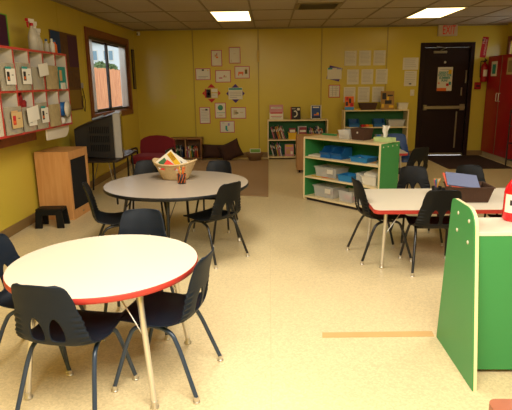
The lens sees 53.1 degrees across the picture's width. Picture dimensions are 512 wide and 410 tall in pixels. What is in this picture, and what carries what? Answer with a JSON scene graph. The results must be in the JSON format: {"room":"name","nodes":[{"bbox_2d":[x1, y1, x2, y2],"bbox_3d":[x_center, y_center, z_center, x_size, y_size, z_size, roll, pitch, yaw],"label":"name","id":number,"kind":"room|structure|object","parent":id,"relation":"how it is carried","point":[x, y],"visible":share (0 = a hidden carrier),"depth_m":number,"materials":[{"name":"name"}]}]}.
{"room":"children's room","nodes":[
{"label":"children's room","id":0,"kind":"room"},
{"bbox_2d":[0,0,139,231],"bbox_3d":[-2.488,-0.764,4.304,0.123,2.440,11.600,0,14,2],"label":"wall","id":1,"kind":"structure","parent":0,"point":[19,197],"depth_m":5.73,"materials":[{"name":"yellow paint"}]},
{"bbox_2d":[0,13,9,45],"bbox_3d":[-2.439,-1.628,4.728,0.006,0.320,0.630,0,14,2],"label":"poster","id":2,"kind":"object","parent":1,"relation":"attached to","point":[4,31],"visible":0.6,"depth_m":4.95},
{"bbox_2d":[0,45,72,148],"bbox_3d":[-2.270,-0.973,4.680,0.341,0.884,2.120,0,14,2],"label":"cubby unit","id":3,"kind":"object","parent":1,"relation":"attached to","point":[8,54],"visible":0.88,"depth_m":5.01,"materials":[{"name":"beige laminate"}]},
{"bbox_2d":[0,62,16,90],"bbox_3d":[-2.095,-1.087,4.340,0.031,0.230,0.260,0,14,2],"label":"pocket","id":4,"kind":"object","parent":3,"relation":"attached to","point":[7,71],"visible":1,"depth_m":4.30,"materials":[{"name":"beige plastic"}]},
{"bbox_2d":[3,106,23,135],"bbox_3d":[-2.089,-0.734,4.445,0.031,0.235,0.300,0,14,2],"label":"pocket","id":5,"kind":"object","parent":3,"relation":"attached to","point":[13,115],"visible":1,"depth_m":4.40,"materials":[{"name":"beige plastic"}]},
{"bbox_2d":[14,62,32,89],"bbox_3d":[-2.087,-1.161,4.630,0.031,0.240,0.280,0,14,2],"label":"pocket","id":6,"kind":"object","parent":3,"relation":"attached to","point":[23,71],"visible":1,"depth_m":4.59,"materials":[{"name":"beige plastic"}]},
{"bbox_2d":[21,105,39,131],"bbox_3d":[-2.078,-0.803,4.738,0.039,0.232,0.263,0,14,2],"label":"pocket","id":7,"kind":"object","parent":3,"relation":"in","point":[30,114],"visible":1,"depth_m":4.70,"materials":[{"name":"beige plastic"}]},
{"bbox_2d":[25,18,38,49],"bbox_3d":[-2.189,-1.658,4.990,0.091,0.301,0.123,2,14,11],"label":"spray bottle","id":8,"kind":"object","parent":3,"relation":"on","point":[32,36],"visible":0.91,"depth_m":4.98,"materials":[{"name":"plastic"}]},
{"bbox_2d":[31,63,48,89],"bbox_3d":[-2.075,-1.244,4.938,0.039,0.258,0.297,0,14,2],"label":"pocket","id":9,"kind":"object","parent":3,"relation":"attached to","point":[38,73],"visible":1,"depth_m":4.90,"materials":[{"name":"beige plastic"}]},
{"bbox_2d":[35,102,49,128],"bbox_3d":[-2.075,-0.876,5.002,0.031,0.250,0.250,0,14,2],"label":"pocket","id":10,"kind":"object","parent":3,"relation":"attached to","point":[43,122],"visible":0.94,"depth_m":4.97,"materials":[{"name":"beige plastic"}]},
{"bbox_2d":[46,65,58,88],"bbox_3d":[-2.076,-1.304,5.234,0.023,0.235,0.300,0,14,2],"label":"pocket","id":11,"kind":"object","parent":3,"relation":"attached to","point":[52,82],"visible":0.9,"depth_m":5.21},
{"bbox_2d":[48,104,61,126],"bbox_3d":[-2.071,-0.932,5.302,0.023,0.220,0.280,0,14,2],"label":"pocket","id":12,"kind":"object","parent":3,"relation":"attached to","point":[54,109],"visible":1,"depth_m":5.26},
{"bbox_2d":[58,67,66,88],"bbox_3d":[-2.085,-1.370,5.532,0.030,0.235,0.170,0,14,2],"label":"folder","id":13,"kind":"object","parent":3,"relation":"in","point":[61,70],"visible":0.88,"depth_m":5.50,"materials":[{"name":"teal paper"}]},
{"bbox_2d":[60,101,70,116],"bbox_3d":[-2.188,-1.055,5.625,0.253,0.180,0.180,0,14,2],"label":"roll","id":14,"kind":"object","parent":3,"relation":"in","point":[65,107],"visible":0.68,"depth_m":5.58,"materials":[{"name":"paper"}]},
{"bbox_2d":[48,29,82,110],"bbox_3d":[-2.388,-1.679,6.479,0.014,0.960,0.860,0,14,2],"label":"bulletin board","id":15,"kind":"object","parent":1,"relation":"attached to","point":[66,43],"visible":0.6,"depth_m":6.61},
{"bbox_2d":[0,159,131,237],"bbox_3d":[-2.428,0.373,4.576,0.012,0.100,11.600,0,14,2],"label":"baseboard","id":16,"kind":"structure","parent":1,"relation":"attached to","point":[17,227],"depth_m":5.45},
{"bbox_2d":[51,0,133,30],"bbox_3d":[-2.455,-1.936,4.011,0.020,0.025,11.580,0,14,2],"label":"trim","id":17,"kind":"structure","parent":1,"relation":"attached to","point":[57,1],"depth_m":7.29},
{"bbox_2d":[84,26,133,117],"bbox_3d":[-2.386,-2.092,8.329,0.125,1.320,2.250,0,14,2],"label":"window","id":18,"kind":"structure","parent":1,"relation":"in","point":[105,56],"depth_m":8.28,"materials":[{"name":"brown wood"}]},
{"bbox_2d":[89,36,128,111],"bbox_3d":[-2.369,-2.107,8.325,0.030,1.070,2.010,0,14,2],"label":"vertical blind","id":19,"kind":"object","parent":18,"relation":"attached to","point":[122,55],"visible":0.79,"depth_m":8.91,"materials":[{"name":"plastic"}]},
{"bbox_2d":[0,155,511,409],"bbox_3d":[1.056,0.447,4.505,7.180,0.100,11.800,0,14,2],"label":"floor","id":20,"kind":"structure","parent":0,"point":[267,312],"depth_m":3.13,"materials":[{"name":"tile"}]},
{"bbox_2d":[0,233,84,376],"bbox_3d":[-1.167,0.500,2.743,0.472,0.677,0.414,0,14,3],"label":"chair","id":21,"kind":"object","parent":20,"relation":"on","point":[8,253],"visible":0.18,"depth_m":2.72,"materials":[{"name":"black plastic"}]},
{"bbox_2d":[35,206,69,228],"bbox_3d":[-2.144,0.123,5.383,0.299,0.202,0.201,-1,14,-1],"label":"step stool","id":22,"kind":"object","parent":20,"relation":"on","point":[42,213],"visible":1,"depth_m":5.30,"materials":[{"name":"black plastic"}]},
{"bbox_2d":[34,146,90,219],"bbox_3d":[-2.169,-0.258,5.798,0.382,0.750,0.500,0,14,4],"label":"base cabinet","id":23,"kind":"object","parent":20,"relation":"on","point":[61,171],"visible":0.79,"depth_m":5.58,"materials":[{"name":"brown wood"}]},
{"bbox_2d":[70,155,87,208],"bbox_3d":[-2.000,-0.262,5.784,0.010,0.560,0.430,0,14,4],"label":"grille","id":24,"kind":"object","parent":23,"relation":"attached to","point":[78,163],"depth_m":5.76,"materials":[{"name":"black fabric"}]},
{"bbox_2d":[11,283,138,409],"bbox_3d":[-0.836,0.595,2.331,0.414,0.677,0.472,2,14,11],"label":"chair","id":25,"kind":"object","parent":20,"relation":"on","point":[61,324],"visible":1,"depth_m":2.14,"materials":[{"name":"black plastic"}]},
{"bbox_2d":[3,234,197,409],"bbox_3d":[-0.759,0.565,2.655,0.934,0.580,0.934,0,14,2],"label":"round table","id":26,"kind":"object","parent":20,"relation":"on","point":[108,268],"visible":0.8,"depth_m":2.47,"materials":[{"name":"beige laminate"}]},
{"bbox_2d":[82,181,122,235],"bbox_3d":[-1.168,0.137,4.256,0.472,0.677,0.414,-4,14,-14],"label":"chair","id":27,"kind":"object","parent":20,"relation":"on","point":[112,219],"visible":0.62,"depth_m":4.24,"materials":[{"name":"black plastic"}]},
{"bbox_2d":[88,150,136,204],"bbox_3d":[-2.006,-0.376,6.700,0.710,0.556,1.000,0,14,2],"label":"tv stand","id":28,"kind":"object","parent":20,"relation":"on","point":[127,153],"visible":0.49,"depth_m":6.34,"materials":[{"name":"metal"}]},
{"bbox_2d":[74,110,123,157],"bbox_3d":[-1.996,-0.905,6.532,0.563,0.550,0.700,-4,14,-12],"label":"television","id":29,"kind":"object","parent":28,"relation":"on","point":[102,137],"visible":0.98,"depth_m":6.28,"materials":[{"name":"black plastic"}]},
{"bbox_2d":[89,127,109,150],"bbox_3d":[-1.914,-0.808,6.270,0.242,0.300,0.004,1,14,7],"label":"vent","id":30,"kind":"object","parent":29,"relation":"attached to","point":[99,137],"depth_m":6.27,"materials":[{"name":"black plastic"}]},
{"bbox_2d":[101,208,174,341],"bbox_3d":[-0.714,0.405,3.114,0.414,0.677,0.472,-1,14,-1],"label":"chair","id":31,"kind":"object","parent":20,"relation":"on","point":[143,221],"visible":0.27,"depth_m":3.25,"materials":[{"name":"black plastic"}]},
{"bbox_2d":[128,160,170,233],"bbox_3d":[-1.102,-0.088,5.186,0.414,0.677,0.472,-2,14,-4],"label":"chair","id":32,"kind":"object","parent":20,"relation":"on","point":[142,166],"visible":0.16,"depth_m":5.32,"materials":[{"name":"black plastic"}]},
{"bbox_2d":[127,135,175,175],"bbox_3d":[-1.548,-0.699,7.715,0.608,0.659,0.616,1,14,7],"label":"armchair","id":33,"kind":"object","parent":20,"relation":"on","point":[154,146],"visible":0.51,"depth_m":7.87,"materials":[{"name":"fabric"}]},
{"bbox_2d":[111,246,223,404],"bbox_3d":[-0.434,0.540,2.535,0.472,0.677,0.414,2,14,13],"label":"chair","id":34,"kind":"object","parent":20,"relation":"on","point":[163,309],"visible":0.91,"depth_m":2.44,"materials":[{"name":"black plastic"}]},
{"bbox_2d":[103,171,247,240],"bbox_3d":[-0.720,0.068,4.767,1.310,0.560,1.310,0,14,2],"label":"round table","id":35,"kind":"object","parent":20,"relation":"on","point":[201,185],"visible":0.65,"depth_m":4.52,"materials":[{"name":"beige laminate"}]},
{"bbox_2d":[152,158,196,180],"bbox_3d":[-0.770,-0.346,4.875,0.439,0.194,0.326,2,14,13],"label":"wicker basket","id":36,"kind":"object","parent":35,"relation":"on","point":[169,173],"visible":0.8,"depth_m":4.78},
{"bbox_2d":[154,150,181,170],"bbox_3d":[-0.835,-0.384,4.898,0.294,0.290,0.040,-1,14,-1],"label":"magazine","id":37,"kind":"object","parent":36,"relation":"in","point":[170,155],"visible":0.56,"depth_m":4.89,"materials":[{"name":"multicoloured paper"}]},
{"bbox_2d":[171,137,203,159],"bbox_3d":[-1.347,-1.100,9.968,0.620,0.420,0.345,0,14,2],"label":"bookcase","id":38,"kind":"object","parent":20,"relation":"on","point":[184,141],"visible":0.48,"depth_m":9.94,"materials":[{"name":"brown wood"}]},
{"bbox_2d":[202,144,222,157],"bbox_3d":[-0.788,-1.038,9.916,0.528,0.290,0.225,0,14,3],"label":"floor cushion","id":39,"kind":"object","parent":20,"relation":"on","point":[209,151],"visible":0.71,"depth_m":9.83,"materials":[{"name":"brown fabric"}]},
{"bbox_2d":[192,160,238,232],"bbox_3d":[-0.416,-0.101,5.247,0.402,0.657,0.457,2,14,10],"label":"chair","id":40,"kind":"object","parent":20,"relation":"on","point":[224,166],"visible":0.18,"depth_m":5.37,"materials":[{"name":"black plastic"}]},
{"bbox_2d":[183,181,249,268],"bbox_3d":[-0.352,0.116,4.297,0.472,0.677,0.414,11,18,40],"label":"chair","id":41,"kind":"object","parent":20,"relation":"on","point":[227,193],"visible":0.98,"depth_m":4.15,"materials":[{"name":"black plastic"}]},
{"bbox_2d":[192,159,268,196],"bbox_3d":[-0.679,-0.487,8.249,1.760,0.012,3.270,0,14,2],"label":"area rug","id":42,"kind":"object","parent":20,"relation":"on","point":[255,172],"visible":0.46,"depth_m":8.46,"materials":[{"name":"beige carpet"}]},
{"bbox_2d":[218,138,243,160],"bbox_3d":[-0.482,-1.032,9.745,0.518,0.476,0.227,-1,14,1],"label":"floor cushion","id":43,"kind":"object","parent":42,"relation":"on","point":[231,150],"visible":0.98,"depth_m":9.67,"materials":[{"name":"brown fabric"}]},
{"bbox_2d":[246,152,263,160],"bbox_3d":[-0.023,-0.922,9.676,0.346,0.150,0.231,0,14,2],"label":"basket","id":44,"kind":"object","parent":42,"relation":"on","point":[251,156],"visible":0.94,"depth_m":9.60,"materials":[{"name":"beige wicker"}]},
{"bbox_2d":[267,119,327,158],"bbox_3d":[0.798,-1.277,9.891,1.145,0.745,0.305,0,14,2],"label":"bookcase","id":45,"kind":"object","parent":20,"relation":"on","point":[286,123],"visible":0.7,"depth_m":9.97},
{"bbox_2d":[270,105,282,119],"bbox_3d":[0.389,-1.771,9.772,0.260,0.278,0.056,0,14,2],"label":"book","id":46,"kind":"object","parent":45,"relation":"on","point":[276,111],"visible":1,"depth_m":9.77,"materials":[{"name":"white paper"}]},
{"bbox_2d":[291,107,300,118],"bbox_3d":[0.754,-1.751,9.764,0.190,0.234,0.050,0,14,2],"label":"book","id":47,"kind":"object","parent":45,"relation":"on","point":[295,111],"visible":1,"depth_m":9.76,"materials":[{"name":"black paper"}]},
{"bbox_2d":[311,105,320,118],"bbox_3d":[1.144,-1.769,9.752,0.200,0.263,0.055,0,14,2],"label":"book","id":48,"kind":"object","parent":45,"relation":"on","point":[315,109],"visible":1,"depth_m":9.75,"materials":[{"name":"blue paper"}]},
{"bbox_2d":[296,133,351,171],"bbox_3d":[1.124,-0.857,8.433,0.920,0.600,0.350,0,14,2],"label":"shelf","id":49,"kind":"object","parent":20,"relation":"on","point":[299,137],"visible":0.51,"depth_m":8.29,"materials":[{"name":"brown wood"}]},
{"bbox_2d":[303,133,399,209],"bbox_3d":[1.101,-0.401,6.086,0.360,0.811,1.135,-12,18,-40],"label":"storage shelf","id":50,"kind":"object","parent":20,"relation":"on","point":[387,154],"depth_m":6.19,"materials":[{"name":"green laminate"}]},
{"bbox_2d":[319,145,338,157],"bbox_3d":[0.899,-0.644,6.213,0.220,0.133,0.155,-12,18,-40],"label":"bin","id":51,"kind":"object","parent":50,"relation":"on","point":[325,153],"visible":0.71,"depth_m":6.23,"materials":[{"name":"blue plastic"}]},
{"bbox_2d":[330,146,351,159],"bbox_3d":[1.014,-0.620,6.101,0.220,0.132,0.155,-12,18,-40],"label":"bin","id":52,"kind":"object","parent":50,"relation":"on","point":[341,152],"visible":0.97,"depth_m":6.08,"materials":[{"name":"blue plastic"}]},
{"bbox_2d":[337,172,361,182],"bbox_3d":[1.099,-0.324,6.030,0.206,0.076,0.216,-12,18,-40],"label":"tray","id":53,"kind":"object","parent":50,"relation":"on","point":[346,177],"visible":0.92,"depth_m":6.00,"materials":[{"name":"plastic"}]},
{"bbox_2d":[350,127,373,140],"bbox_3d":[1.214,-0.816,5.878,0.176,0.130,0.206,-12,18,-40],"label":"woven basket","id":54,"kind":"object","parent":50,"relation":"on","point":[359,133],"visible":1,"depth_m":5.83,"materials":[{"name":"wicker"}]},
{"bbox_2d":[349,155,376,162],"bbox_3d":[1.230,-0.520,5.857,0.216,0.067,0.256,-12,18,-40],"label":"tray","id":55,"kind":"object","parent":50,"relation":"on","point":[357,158],"visible":0.97,"depth_m":5.81,"materials":[{"name":"plastic"}]},
{"bbox_2d":[360,169,377,185],"bbox_3d":[1.347,-0.317,5.804,0.256,0.160,0.216,-12,18,-40],"label":"tray","id":56,"kind":"object","parent":50,"relation":"on","point":[370,177],"visible":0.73,"depth_m":5.74,"materials":[{"name":"white plastic"}]},
{"bbox_2d":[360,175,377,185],"bbox_3d":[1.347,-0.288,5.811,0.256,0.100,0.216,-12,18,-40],"label":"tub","id":57,"kind":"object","parent":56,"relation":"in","point":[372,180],"depth_m":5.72,"materials":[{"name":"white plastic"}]},
{"bbox_2d":[373,125,395,142],"bbox_3d":[1.418,-0.786,5.632,0.110,0.181,0.220,-12,18,-40],"label":"tissue box","id":58,"kind":"object","parent":50,"relation":"on","point":[385,129],"visible":1,"depth_m":5.62,"materials":[{"name":"green cardboard"}]},
{"bbox_2d":[341,109,408,148],"bbox_3d":[2.258,-1.365,9.812,1.200,0.915,0.345,0,14,2],"label":"bookcase","id":59,"kind":"object","parent":20,"relation":"on","point":[390,116],"visible":0.42,"depth_m":9.89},
{"bbox_2d":[345,96,353,109],"bbox_3d":[1.760,-1.921,9.657,0.170,0.248,0.052,0,14,2],"label":"book","id":60,"kind":"object","parent":59,"relation":"on","point":[349,100],"visible":1,"depth_m":9.65,"materials":[{"name":"orange paper"}]},
{"bbox_2d":[358,103,376,109],"bbox_3d":[2.111,-1.867,9.682,0.346,0.125,0.216,0,14,2],"label":"woven basket","id":61,"kind":"object","parent":59,"relation":"on","point":[363,106],"visible":0.96,"depth_m":9.60,"materials":[{"name":"brown wicker"}]},
{"bbox_2d":[381,91,393,109],"bbox_3d":[2.475,-1.971,9.635,0.250,0.337,0.066,0,14,2],"label":"book","id":62,"kind":"object","parent":59,"relation":"on","point":[387,97],"visible":1,"depth_m":9.63,"materials":[{"name":"orange paper"}]},
{"bbox_2d":[322,331,433,337],"bbox_3d":[0.714,0.759,3.004,0.657,0.003,0.062,-1,14,0],"label":"floor strip","id":63,"kind":"object","parent":20,"relation":"on","point":[391,333],"visible":1,"depth_m":3.00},
{"bbox_2d":[346,177,411,264],"bbox_3d":[1.028,0.101,4.286,0.472,0.677,0.414,-3,14,-7],"label":"chair","id":64,"kind":"object","parent":20,"relation":"on","point":[359,192],"visible":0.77,"depth_m":4.16,"materials":[{"name":"black plastic"}]},
{"bbox_2d":[387,133,409,161],"bbox_3d":[1.995,-0.635,7.239,0.431,0.704,0.490,1,14,7],"label":"chair","id":65,"kind":"object","parent":20,"relation":"on","point":[399,137],"visible":0.35,"depth_m":7.36,"materials":[{"name":"blue plastic"}]},
{"bbox_2d":[398,147,428,188],"bbox_3d":[1.876,-0.400,6.324,0.414,0.677,0.472,-7,15,-24],"label":"chair","id":66,"kind":"object","parent":20,"relation":"on","point":[417,154],"visible":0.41,"depth_m":6.09,"materials":[{"name":"black plastic"}]},
{"bbox_2d":[391,166,443,245],"bbox_3d":[1.489,-0.001,4.729,0.402,0.657,0.457,0,14,2],"label":"chair","id":67,"kind":"object","parent":20,"relation":"on","point":[412,175],"visible":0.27,"depth_m":4.86,"materials":[{"name":"black plastic"}]},
{"bbox_2d":[398,190,461,276],"bbox_3d":[1.380,0.167,3.992,0.414,0.677,0.472,0,14,3],"label":"chair","id":68,"kind":"object","parent":20,"relation":"on","point":[440,201],"visible":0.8,"depth_m":3.80,"materials":[{"name":"black plastic"}]},
{"bbox_2d":[364,188,504,268],"bbox_3d":[1.738,0.185,4.275,1.660,0.500,0.790,0,14,2],"label":"rectangular table","id":69,"kind":"object","parent":20,"relation":"on","point":[381,201],"visible":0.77,"depth_m":4.06,"materials":[{"name":"beige laminate"}]},
{"bbox_2d":[443,181,495,202],"bbox_3d":[1.712,-0.104,4.139,0.332,0.125,0.262,0,14,4],"label":"basket","id":70,"kind":"object","parent":69,"relation":"on","point":[482,194],"visible":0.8,"depth_m":4.03,"materials":[{"name":"plastic"}]},
{"bbox_2d":[445,172,479,186],"bbox_3d":[1.683,-0.203,4.178,0.256,0.100,0.211,2,14,11],"label":"sheet","id":71,"kind":"object","parent":70,"relation":"on","point":[453,179],"visible":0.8,"depth_m":4.17,"materials":[{"name":"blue paper"}]},
{"bbox_2d":[428,155,511,168],"bbox_3d":[3.752,-0.783,9.242,1.110,0.012,1.520,0,14,2],"label":"door mat","id":72,"kind":"object","parent":20,"relation":"on","point":[447,161],"visible":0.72,"depth_m":9.20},
{"bbox_2d":[443,165,497,231],"bbox_3d":[2.030,-0.014,4.753,0.402,0.657,0.457,0,14,2],"label":"chair","id":73,"kind":"object","parent":20,"relation":"on","point":[477,170],"visible":0.19,"depth_m":4.88,"materials":[{"name":"black plastic"}]},
{"bbox_2d":[436,198,511,390],"bbox_3d":[1.645,0.411,2.593,1.230,0.848,0.540,0,14,2],"label":"shelf unit","id":74,"kind":"object","parent":20,"relation":"on","point":[474,328],"visible":1,"depth_m":2.53,"materials":[{"name":"laminate"}]},
{"bbox_2d":[502,179,511,221],"bbox_3d":[1.310,-0.049,2.588,0.102,0.260,0.102,0,14,2],"label":"bottle","id":75,"kind":"object","parent":74,"relation":"on","point":[507,202],"visible":1,"depth_m":2.58,"materials":[{"name":"plastic"}]},
{"bbox_2d":[481,54,511,164],"bbox_3d":[4.479,-1.731,9.192,0.352,1.860,1.160,0,14,2],"label":"tall cabinet","id":76,"kind":"object","parent":20,"relation":"on","point":[498,98],"visible":1,"depth_m":9.17,"materials":[{"name":"wood"}]},
{"bbox_2d":[489,399,511,409],"bbox_3d":[1.009,0.900,1.770,0.326,0.302,0.326,0,14,2],"label":"wooden stool","id":77,"kind":"object","parent":20,"relation":"on","point":[494,404],"visible":1,"depth_m":1.86,"materials":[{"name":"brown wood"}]},
{"bbox_2d":[59,0,511,29],"bbox_3d":[1.024,-1.998,3.917,7.180,0.050,11.800,0,14,2],"label":"ceiling","id":78,"kind":"structure","parent":0,"point":[271,18],"depth_m":7.57,"materials":[{"name":"tile"}]},
{"bbox_2d":[209,11,251,20],"bbox_3d":[-0.367,-2.885,7.824,0.580,0.014,1.180,0,14,2],"label":"recessed light","id":79,"kind":"object","parent":78,"relation":"in","point":[218,15],"visible":0.96,"depth_m":7.73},
{"bbox_2d":[93,0,511,29],"bbox_3d":[1.034,-1.967,3.914,6.960,0.008,11.580,0,14,2],"label":"trim","id":80,"kind":"structure","parent":78,"relation":"attached to","point":[199,1],"depth_m":7.36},
{"bbox_2d":[295,2,342,9],"bbox_3d":[0.835,-2.676,6.897,0.580,0.018,0.580,0,14,2],"label":"ceiling vent","id":81,"kind":"object","parent":78,"relation":"in","point":[319,5],"visible":0.99,"depth_m":6.83,"materials":[{"name":"metal"}]},
{"bbox_2d":[405,7,467,17],"bbox_3d":[2.692,-2.905,7.741,0.580,0.014,1.180,0,14,2],"label":"recessed light","id":82,"kind":"object","parent":78,"relation":"in","point":[438,12],"visible":0.99,"depth_m":7.67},
{"bbox_2d":[133,25,507,151],"bbox_3d":[1.185,-2.155,9.894,7.180,2.440,0.100,0,14,2],"label":"wall","id":83,"kind":"structure","parent":0,"point":[289,59],"depth_m":9.78,"materials":[{"name":"yellow paint"}]},
{"bbox_2d":[191,30,196,136],"bbox_3d":[-1.189,-2.175,9.897,0.024,2.340,0.003,0,14,2],"label":"trim","id":84,"kind":"structure","parent":83,"relation":"attached to","point":[191,30],"depth_m":9.85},
{"bbox_2d":[195,68,210,79],"bbox_3d":[-1.016,-2.507,9.811,0.290,0.220,0.005,0,14,2],"label":"framed drawing","id":85,"kind":"object","parent":83,"relation":"attached to","point":[201,73],"visible":1,"depth_m":9.81,"materials":[{"name":"white paper"}]},
{"bbox_2d":[199,107,210,123],"bbox_3d":[-0.996,-1.749,9.993,0.210,0.320,0.005,0,14,2],"label":"framed drawing","id":86,"kind":"object","parent":83,"relation":"attached to","point":[204,111],"visible":1,"depth_m":9.99,"materials":[{"name":"white paper"}]},
{"bbox_2d":[202,84,219,102],"bbox_3d":[-0.861,-2.158,9.891,0.361,0.361,0.005,0,14,2],"label":"display","id":87,"kind":"object","parent":83,"relation":"attached to","point":[211,93],"visible":1,"depth_m":9.89,"materials":[{"name":"paper"}]},
{"bbox_2d":[211,50,221,65],"bbox_3d":[-0.749,-2.791,9.736,0.210,0.300,0.005,0,14,2],"label":"framed drawing","id":88,"kind":"object","parent":83,"relation":"attached to","point":[216,55],"visible":1,"depth_m":9.73,"materials":[{"name":"white paper"}]},
{"bbox_2d":[215,103,225,117],"bbox_3d":[-0.692,-1.838,9.963,0.220,0.300,0.006,0,14,2],"label":"framed drawing","id":89,"kind":"object","parent":83,"relation":"attached to","point":[220,108],"visible":1,"depth_m":9.96,"materials":[{"name":"white paper"}]},
{"bbox_2d":[215,70,230,82],"bbox_3d":[-0.630,-2.466,9.811,0.300,0.230,0.005,0,14,2],"label":"framed drawing","id":90,"kind":"object","parent":83,"relation":"attached to","point":[221,76],"visible":1,"depth_m":9.81,"materials":[{"name":"white paper"}]},
{"bbox_2d":[220,121,234,132],"bbox_3d":[-0.563,-1.533,10.034,0.290,0.230,0.005,0,14,2],"label":"framed drawing","id":91,"kind":"object","parent":83,"relation":"attached to","point":[225,126],"visible":1,"depth_m":10.03,"materials":[{"name":"white paper"}]},
{"bbox_2d":[229,47,240,63],"bbox_3d":[-0.405,-2.841,9.715,0.220,0.300,0.005,0,14,2],"label":"framed drawing","id":92,"kind":"object","parent":83,"relation":"attached to","point":[234,52],"visible":1,"depth_m":9.71,"materials":[{"name":"white paper"}]},
{"bbox_2d":[226,84,244,102],"bbox_3d":[-0.396,-2.151,9.881,0.361,0.361,0.005,0,14,2],"label":"display","id":93,"kind":"object","parent":83,"relation":"attached to","point":[235,93],"visible":1,"depth_m":9.88,"materials":[{"name":"paper"}]},
{"bbox_2d":[231,107,245,118],"bbox_3d":[-0.341,-1.792,9.966,0.300,0.220,0.005,0,14,2],"label":"framed drawing","id":94,"kind":"object","parent":83,"relation":"attached to","point":[236,112],"visible":1,"depth_m":9.96,"materials":[{"name":"white paper"}]},
{"bbox_2d":[234,66,249,78],"bbox_3d":[-0.266,-2.536,9.785,0.290,0.230,0.005,0,14,2],"label":"framed drawing","id":95,"kind":"object","parent":83,"relation":"attached to","point":[241,72],"visible":1,"depth_m":9.78,"materials":[{"name":"white paper"}]},
{"bbox_2d":[257,29,259,148],"bbox_3d":[0.051,-2.184,9.863,0.024,2.340,0.003,0,14,2],"label":"trim","id":96,"kind":"structure","parent":83,"relation":"attached to","point":[257,29],"depth_m":9.89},
{"bbox_2d":[134,24,507,30],"bbox_3d":[1.168,-3.315,9.554,6.980,0.025,0.020,0,14,2],"label":"trim","id":97,"kind":"structure","parent":83,"relation":"attached to","point":[451,24],"depth_m":9.55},
{"bbox_2d":[328,85,339,97],"bbox_3d":[1.503,-2.183,9.825,0.220,0.240,0.005,0,14,2],"label":"notice","id":98,"kind":"object","parent":83,"relation":"attached to","point":[334,90],"visible":1,"depth_m":9.82,"materials":[{"name":"paper"}]},
{"bbox_2d":[326,65,342,80],"bbox_3d":[1.494,-2.504,9.748,0.303,0.303,0.005,0,14,2],"label":"display","id":99,"kind":"object","parent":83,"relation":"attached to","point":[333,73],"visible":1,"depth_m":9.75,"materials":[{"name":"paper"}]},
{"bbox_2d":[344,51,356,65],"bbox_3d":[1.786,-2.773,9.675,0.222,0.270,0.002,0,14,2],"label":"paper","id":100,"kind":"object","parent":83,"relation":"attached to","point":[350,56],"visible":1,"depth_m":9.67,"materials":[{"name":"grey paper"}]},
{"bbox_2d":[347,69,358,83],"bbox_3d":[1.845,-2.441,9.753,0.222,0.275,0.002,0,14,2],"label":"paper","id":101,"kind":"object","parent":83,"relation":"attached to","point":[352,74],"visible":1,"depth_m":9.75,"materials":[{"name":"grey paper"}]},
{"bbox_2d":[358,87,369,101],"bbox_3d":[2.067,-2.121,9.824,0.222,0.285,0.002,0,14,2],"label":"paper","id":102,"kind":"object","parent":83,"relation":"attached to","point":[363,92],"visible":1,"depth_m":9.82,"materials":[{"name":"grey paper"}]},
{"bbox_2d":[359,51,370,65],"bbox_3d":[2.058,-2.775,9.667,0.222,0.270,0.002,0,14,2],"label":"paper","id":103,"kind":"object","parent":83,"relation":"attached to","point":[364,56],"visible":1,"depth_m":9.67,"materials":[{"name":"grey paper"}]},
{"bbox_2d":[361,69,372,83],"bbox_3d":[2.117,-2.442,9.746,0.222,0.275,0.002,0,14,2],"label":"paper","id":104,"kind":"object","parent":83,"relation":"attached to","point":[367,74],"visible":1,"depth_m":9.75,"materials":[{"name":"grey paper"}]},
{"bbox_2d":[372,87,383,101],"bbox_3d":[2.338,-2.123,9.817,0.222,0.285,0.002,0,14,2],"label":"paper","id":105,"kind":"object","parent":83,"relation":"attached to","point":[376,91],"visible":0.75,"depth_m":9.81,"materials":[{"name":"grey paper"}]},
{"bbox_2d":[373,50,385,64],"bbox_3d":[2.330,-2.777,9.660,0.222,0.270,0.002,0,14,2],"label":"paper","id":106,"kind":"object","parent":83,"relation":"attached to","point":[379,55],"visible":1,"depth_m":9.66,"materials":[{"name":"grey paper"}]},
{"bbox_2d":[375,69,387,83],"bbox_3d":[2.389,-2.444,9.739,0.222,0.275,0.002,0,14,2],"label":"paper","id":107,"kind":"object","parent":83,"relation":"attached to","point":[381,74],"visible":1,"depth_m":9.74,"materials":[{"name":"grey paper"}]},
{"bbox_2d":[404,71,416,85],"bbox_3d":[2.935,-2.406,9.733,0.230,0.280,0.003,0,14,2],"label":"paper","id":108,"kind":"object","parent":83,"relation":"attached to","point":[410,77],"visible":1,"depth_m":9.73,"materials":[{"name":"grey paper"}]},
{"bbox_2d":[403,58,418,69],"bbox_3d":[2.921,-2.669,9.671,0.290,0.220,0.002,0,14,2],"label":"paper","id":109,"kind":"object","parent":83,"relation":"attached to","point":[408,63],"visible":1,"depth_m":9.67,"materials":[{"name":"grey paper"}]},
{"bbox_2d":[415,42,475,154],"bbox_3d":[3.604,-2.003,9.808,1.010,2.125,0.198,0,14,2],"label":"door","id":110,"kind":"structure","parent":83,"relation":"in","point":[441,115],"depth_m":9.83,"materials":[{"name":"wood"}]},
{"bbox_2d":[437,67,452,90],"bbox_3d":[3.595,-2.398,9.750,0.280,0.440,0.005,0,14,2],"label":"poster","id":111,"kind":"object","parent":110,"relation":"attached to","point":[444,79],"visible":1,"depth_m":9.75,"materials":[{"name":"white paper"}]},
{"bbox_2d":[437,25,457,35],"bbox_3d":[3.553,-3.236,9.494,0.360,0.200,0.053,0,14,2],"label":"exit sign","id":112,"kind":"object","parent":83,"relation":"attached to","point":[443,30],"visible":1,"depth_m":9.47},
{"bbox_2d":[479,59,487,81],"bbox_3d":[4.275,-2.525,9.593,0.132,0.422,0.145,11,18,41],"label":"fire extinguisher","id":113,"kind":"object","parent":83,"relation":"attached to","point":[484,68],"visible":1,"depth_m":9.55,"materials":[{"name":"red metal"}]},
{"bbox_2d":[480,37,488,57],"bbox_3d":[4.267,-2.950,9.569,0.142,0.378,0.005,0,14,2],"label":"sign","id":114,"kind":"object","parent":83,"relation":"attached to","point":[485,42],"visible":1,"depth_m":9.57,"materials":[{"name":"red paper"}]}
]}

